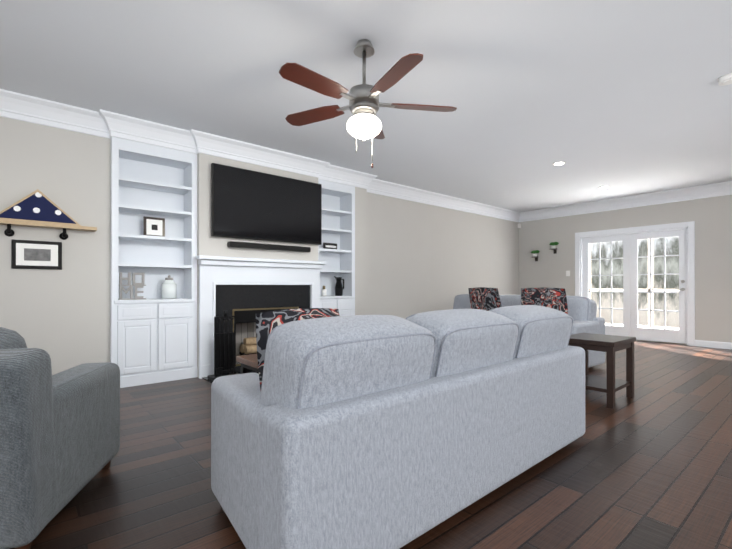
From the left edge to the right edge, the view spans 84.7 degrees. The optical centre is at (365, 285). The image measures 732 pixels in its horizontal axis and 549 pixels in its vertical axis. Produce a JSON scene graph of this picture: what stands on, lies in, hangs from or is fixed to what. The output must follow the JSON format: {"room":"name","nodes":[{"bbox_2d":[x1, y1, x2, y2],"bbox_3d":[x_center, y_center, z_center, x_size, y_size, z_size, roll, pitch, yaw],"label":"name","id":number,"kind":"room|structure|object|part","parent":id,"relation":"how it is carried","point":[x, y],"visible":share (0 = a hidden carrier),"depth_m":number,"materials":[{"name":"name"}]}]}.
{"room":"living room","nodes":[
{"label":"living room","id":0,"kind":"room"},
{"bbox_2d":[110,137,366,387],"bbox_3d":[-1.359,-0.327,5.218,3.360,2.740,0.670,0,0,-40],"label":"wall","id":1,"kind":"structure","parent":0,"point":[181,277],"depth_m":4.56,"materials":[{"name":"paint"}]},
{"bbox_2d":[162,275,175,298],"bbox_3d":[-2.210,0.016,4.504,0.148,0.260,0.150,0,0,-40],"label":"ceramic jar","id":2,"kind":"object","parent":1,"relation":"on","point":[168,286],"depth_m":4.44,"materials":[{"name":"white ceramic"}]},
{"bbox_2d":[211,163,321,251],"bbox_3d":[-1.193,-0.917,5.039,1.480,0.940,0.098,0,0,-40],"label":"screen","id":3,"kind":"object","parent":1,"relation":"attached to","point":[250,204],"visible":1,"depth_m":4.94,"materials":[{"name":"black plastic"}]},
{"bbox_2d":[322,286,325,295],"bbox_3d":[-0.609,0.080,5.832,0.068,0.150,0.070,0,0,-40],"label":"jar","id":4,"kind":"object","parent":1,"relation":"on","point":[323,290],"depth_m":5.80,"materials":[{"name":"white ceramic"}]},
{"bbox_2d":[0,89,731,221],"bbox_3d":[1.274,-1.605,1.914,13.246,0.205,8.483,0,0,-40],"label":"crown molding","id":5,"kind":"structure","parent":1,"relation":"attached to","point":[45,112],"depth_m":4.99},
{"bbox_2d":[0,117,518,374],"bbox_3d":[-1.605,-0.327,5.311,13.546,2.740,0.570,0,0,-40],"label":"wall","id":6,"kind":"structure","parent":0,"point":[422,257],"depth_m":4.01,"materials":[{"name":"paint"}]},
{"bbox_2d":[11,239,61,269],"bbox_3d":[-3.035,-0.282,3.707,0.360,0.260,0.026,0,0,-40],"label":"picture frame","id":7,"kind":"object","parent":6,"relation":"attached to","point":[28,254],"visible":0.98,"depth_m":3.69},
{"bbox_2d":[0,189,96,239],"bbox_3d":[-2.999,-0.655,3.666,0.890,0.436,0.139,0,0,-40],"label":"display shelf","id":8,"kind":"object","parent":6,"relation":"attached to","point":[37,208],"visible":1,"depth_m":3.63,"materials":[{"name":"blue fabric"}]},
{"bbox_3d":[-2.997,-0.720,3.664,0.650,0.305,0.087,0,0,-40],"label":"flag case frame","id":9,"kind":"part","parent":8,"relation":"part of","materials":[{"name":"brown wood"}]},
{"bbox_2d":[0,0,731,211],"bbox_3d":[1.161,-1.757,2.048,13.546,0.100,9.133,0,0,-40],"label":"ceiling","id":10,"kind":"structure","parent":0,"point":[623,98],"depth_m":3.32,"materials":[{"name":"paint"}]},
{"bbox_2d":[279,39,456,167],"bbox_3d":[-0.038,-1.267,2.789,1.261,0.875,1.290,0,0,-40],"label":"ceiling fan","id":11,"kind":"object","parent":10,"relation":"hanging from","point":[364,121],"visible":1,"depth_m":2.73,"materials":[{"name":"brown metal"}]},
{"bbox_2d":[552,161,565,165],"bbox_3d":[2.676,-1.690,5.562,0.170,0.011,0.170,0,0,-40],"label":"recessed light","id":12,"kind":"object","parent":10,"relation":"in","point":[559,163],"visible":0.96,"depth_m":5.54,"materials":[{"name":"white plastic"}]},
{"bbox_2d":[718,73,731,85],"bbox_3d":[2.962,-1.679,3.275,0.140,0.047,0.140,0,0,-40],"label":"smoke detector","id":13,"kind":"object","parent":10,"relation":"attached to","point":[725,79],"visible":1,"depth_m":3.26,"materials":[{"name":"white plastic"}]},
{"bbox_2d":[9,341,731,548],"bbox_3d":[1.161,1.083,2.039,13.546,0.100,9.133,0,0,-40],"label":"floor","id":14,"kind":"structure","parent":0,"point":[648,465],"depth_m":2.10,"materials":[{"name":"brown wood"}]},
{"bbox_2d":[0,327,119,548],"bbox_3d":[-1.795,0.599,1.812,0.950,0.867,0.990,0,0,-12],"label":"armchair","id":15,"kind":"object","parent":14,"relation":"on","point":[59,440],"visible":1,"depth_m":1.59,"materials":[{"name":"grey fabric"}]},
{"bbox_2d":[202,370,258,382],"bbox_3d":[-1.097,1.036,4.827,1.560,0.012,0.460,0,0,-40],"label":"hearth","id":16,"kind":"object","parent":14,"relation":"on","point":[210,381],"visible":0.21,"depth_m":4.48,"materials":[{"name":"black stone"}]},
{"bbox_2d":[208,311,239,380],"bbox_3d":[-1.561,0.654,4.448,0.320,0.747,0.200,0,0,-40],"label":"fireplace tool set","id":17,"kind":"object","parent":16,"relation":"on","point":[224,353],"visible":0.94,"depth_m":4.43,"materials":[{"name":"black metal"}]},
{"bbox_2d":[236,354,258,373],"bbox_3d":[-0.432,0.813,3.500,1.200,0.450,0.600,0,0,-40],"label":"coffee table","id":18,"kind":"object","parent":14,"relation":"on","point":[249,361],"visible":0.19,"depth_m":3.23,"materials":[{"name":"brown wood"}]},
{"bbox_2d":[211,305,584,548],"bbox_3d":[0.295,0.571,2.281,2.250,0.926,0.980,0,0,-41],"label":"sofa","id":19,"kind":"object","parent":14,"relation":"on","point":[332,428],"visible":1,"depth_m":1.54,"materials":[{"name":"grey fabric"}]},
{"bbox_2d":[453,287,604,366],"bbox_3d":[1.982,0.536,5.695,0.980,1.016,2.250,0,0,-40],"label":"sofa","id":20,"kind":"object","parent":14,"relation":"on","point":[581,311],"visible":0.38,"depth_m":5.11,"materials":[{"name":"grey fabric"}]},
{"bbox_2d":[568,333,635,408],"bbox_3d":[2.137,0.758,3.716,0.560,0.560,0.470,0,0,-40],"label":"side table","id":21,"kind":"object","parent":14,"relation":"on","point":[610,385],"visible":0.81,"depth_m":3.58,"materials":[{"name":"brown wood"}]},
{"bbox_2d":[519,195,731,342],"bbox_3d":[6.386,-0.324,6.237,0.150,2.740,8.783,0,0,-40],"label":"wall","id":22,"kind":"structure","parent":0,"point":[711,217],"depth_m":7.15,"materials":[{"name":"paint"}]},
{"bbox_2d":[531,250,539,260],"bbox_3d":[3.821,-0.670,9.034,0.162,0.250,0.186,0,0,-40],"label":"planter","id":23,"kind":"object","parent":22,"relation":"attached to","point":[535,252],"visible":1,"depth_m":9.03,"materials":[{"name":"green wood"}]},
{"bbox_2d":[550,242,558,253],"bbox_3d":[4.093,-0.821,8.714,0.162,0.250,0.186,0,0,-40],"label":"planter","id":24,"kind":"object","parent":22,"relation":"attached to","point":[553,246],"visible":1,"depth_m":8.70,"materials":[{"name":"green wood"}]},
{"bbox_2d":[582,234,629,336],"bbox_3d":[4.824,0.021,8.079,0.045,2.018,0.871,0,0,-40],"label":"french door","id":25,"kind":"structure","parent":22,"relation":"in","point":[617,330],"depth_m":7.98,"materials":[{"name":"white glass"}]},
{"bbox_2d":[575,221,694,345],"bbox_3d":[5.101,-0.029,7.740,0.170,2.160,1.980,0,0,-40],"label":"door frame","id":26,"kind":"structure","parent":22,"relation":"attached to","point":[689,227],"depth_m":7.14,"materials":[{"name":"white wood"}]},
{"bbox_2d":[630,229,686,343],"bbox_3d":[5.366,0.019,7.391,0.105,2.018,0.871,0,0,-40],"label":"french door","id":27,"kind":"structure","parent":22,"relation":"in","point":[661,335],"depth_m":7.37,"materials":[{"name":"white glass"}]},
{"bbox_2d":[695,340,731,348],"bbox_3d":[7.374,0.987,4.938,0.016,0.110,5.230,0,0,-40],"label":"baseboard","id":28,"kind":"structure","parent":22,"relation":"attached to","point":[714,344],"depth_m":6.73,"materials":[{"name":"white wood"}]},
{"label":"outside","id":29,"kind":"structure","parent":0,"visible":0},
{"bbox_2d":[591,237,678,327],"bbox_3d":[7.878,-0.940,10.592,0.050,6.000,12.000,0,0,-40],"label":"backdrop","id":30,"kind":"structure","parent":29,"point":[617,266],"depth_m":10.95,"materials":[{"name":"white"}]},
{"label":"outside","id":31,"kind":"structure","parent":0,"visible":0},
{"bbox_2d":[589,239,678,329],"bbox_3d":[6.355,-0.204,9.300,3.740,2.680,8.000,0,0,-40],"label":"railing","id":32,"kind":"object","parent":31,"point":[640,290],"depth_m":9.66,"materials":[{"name":"white wood"}]}
]}

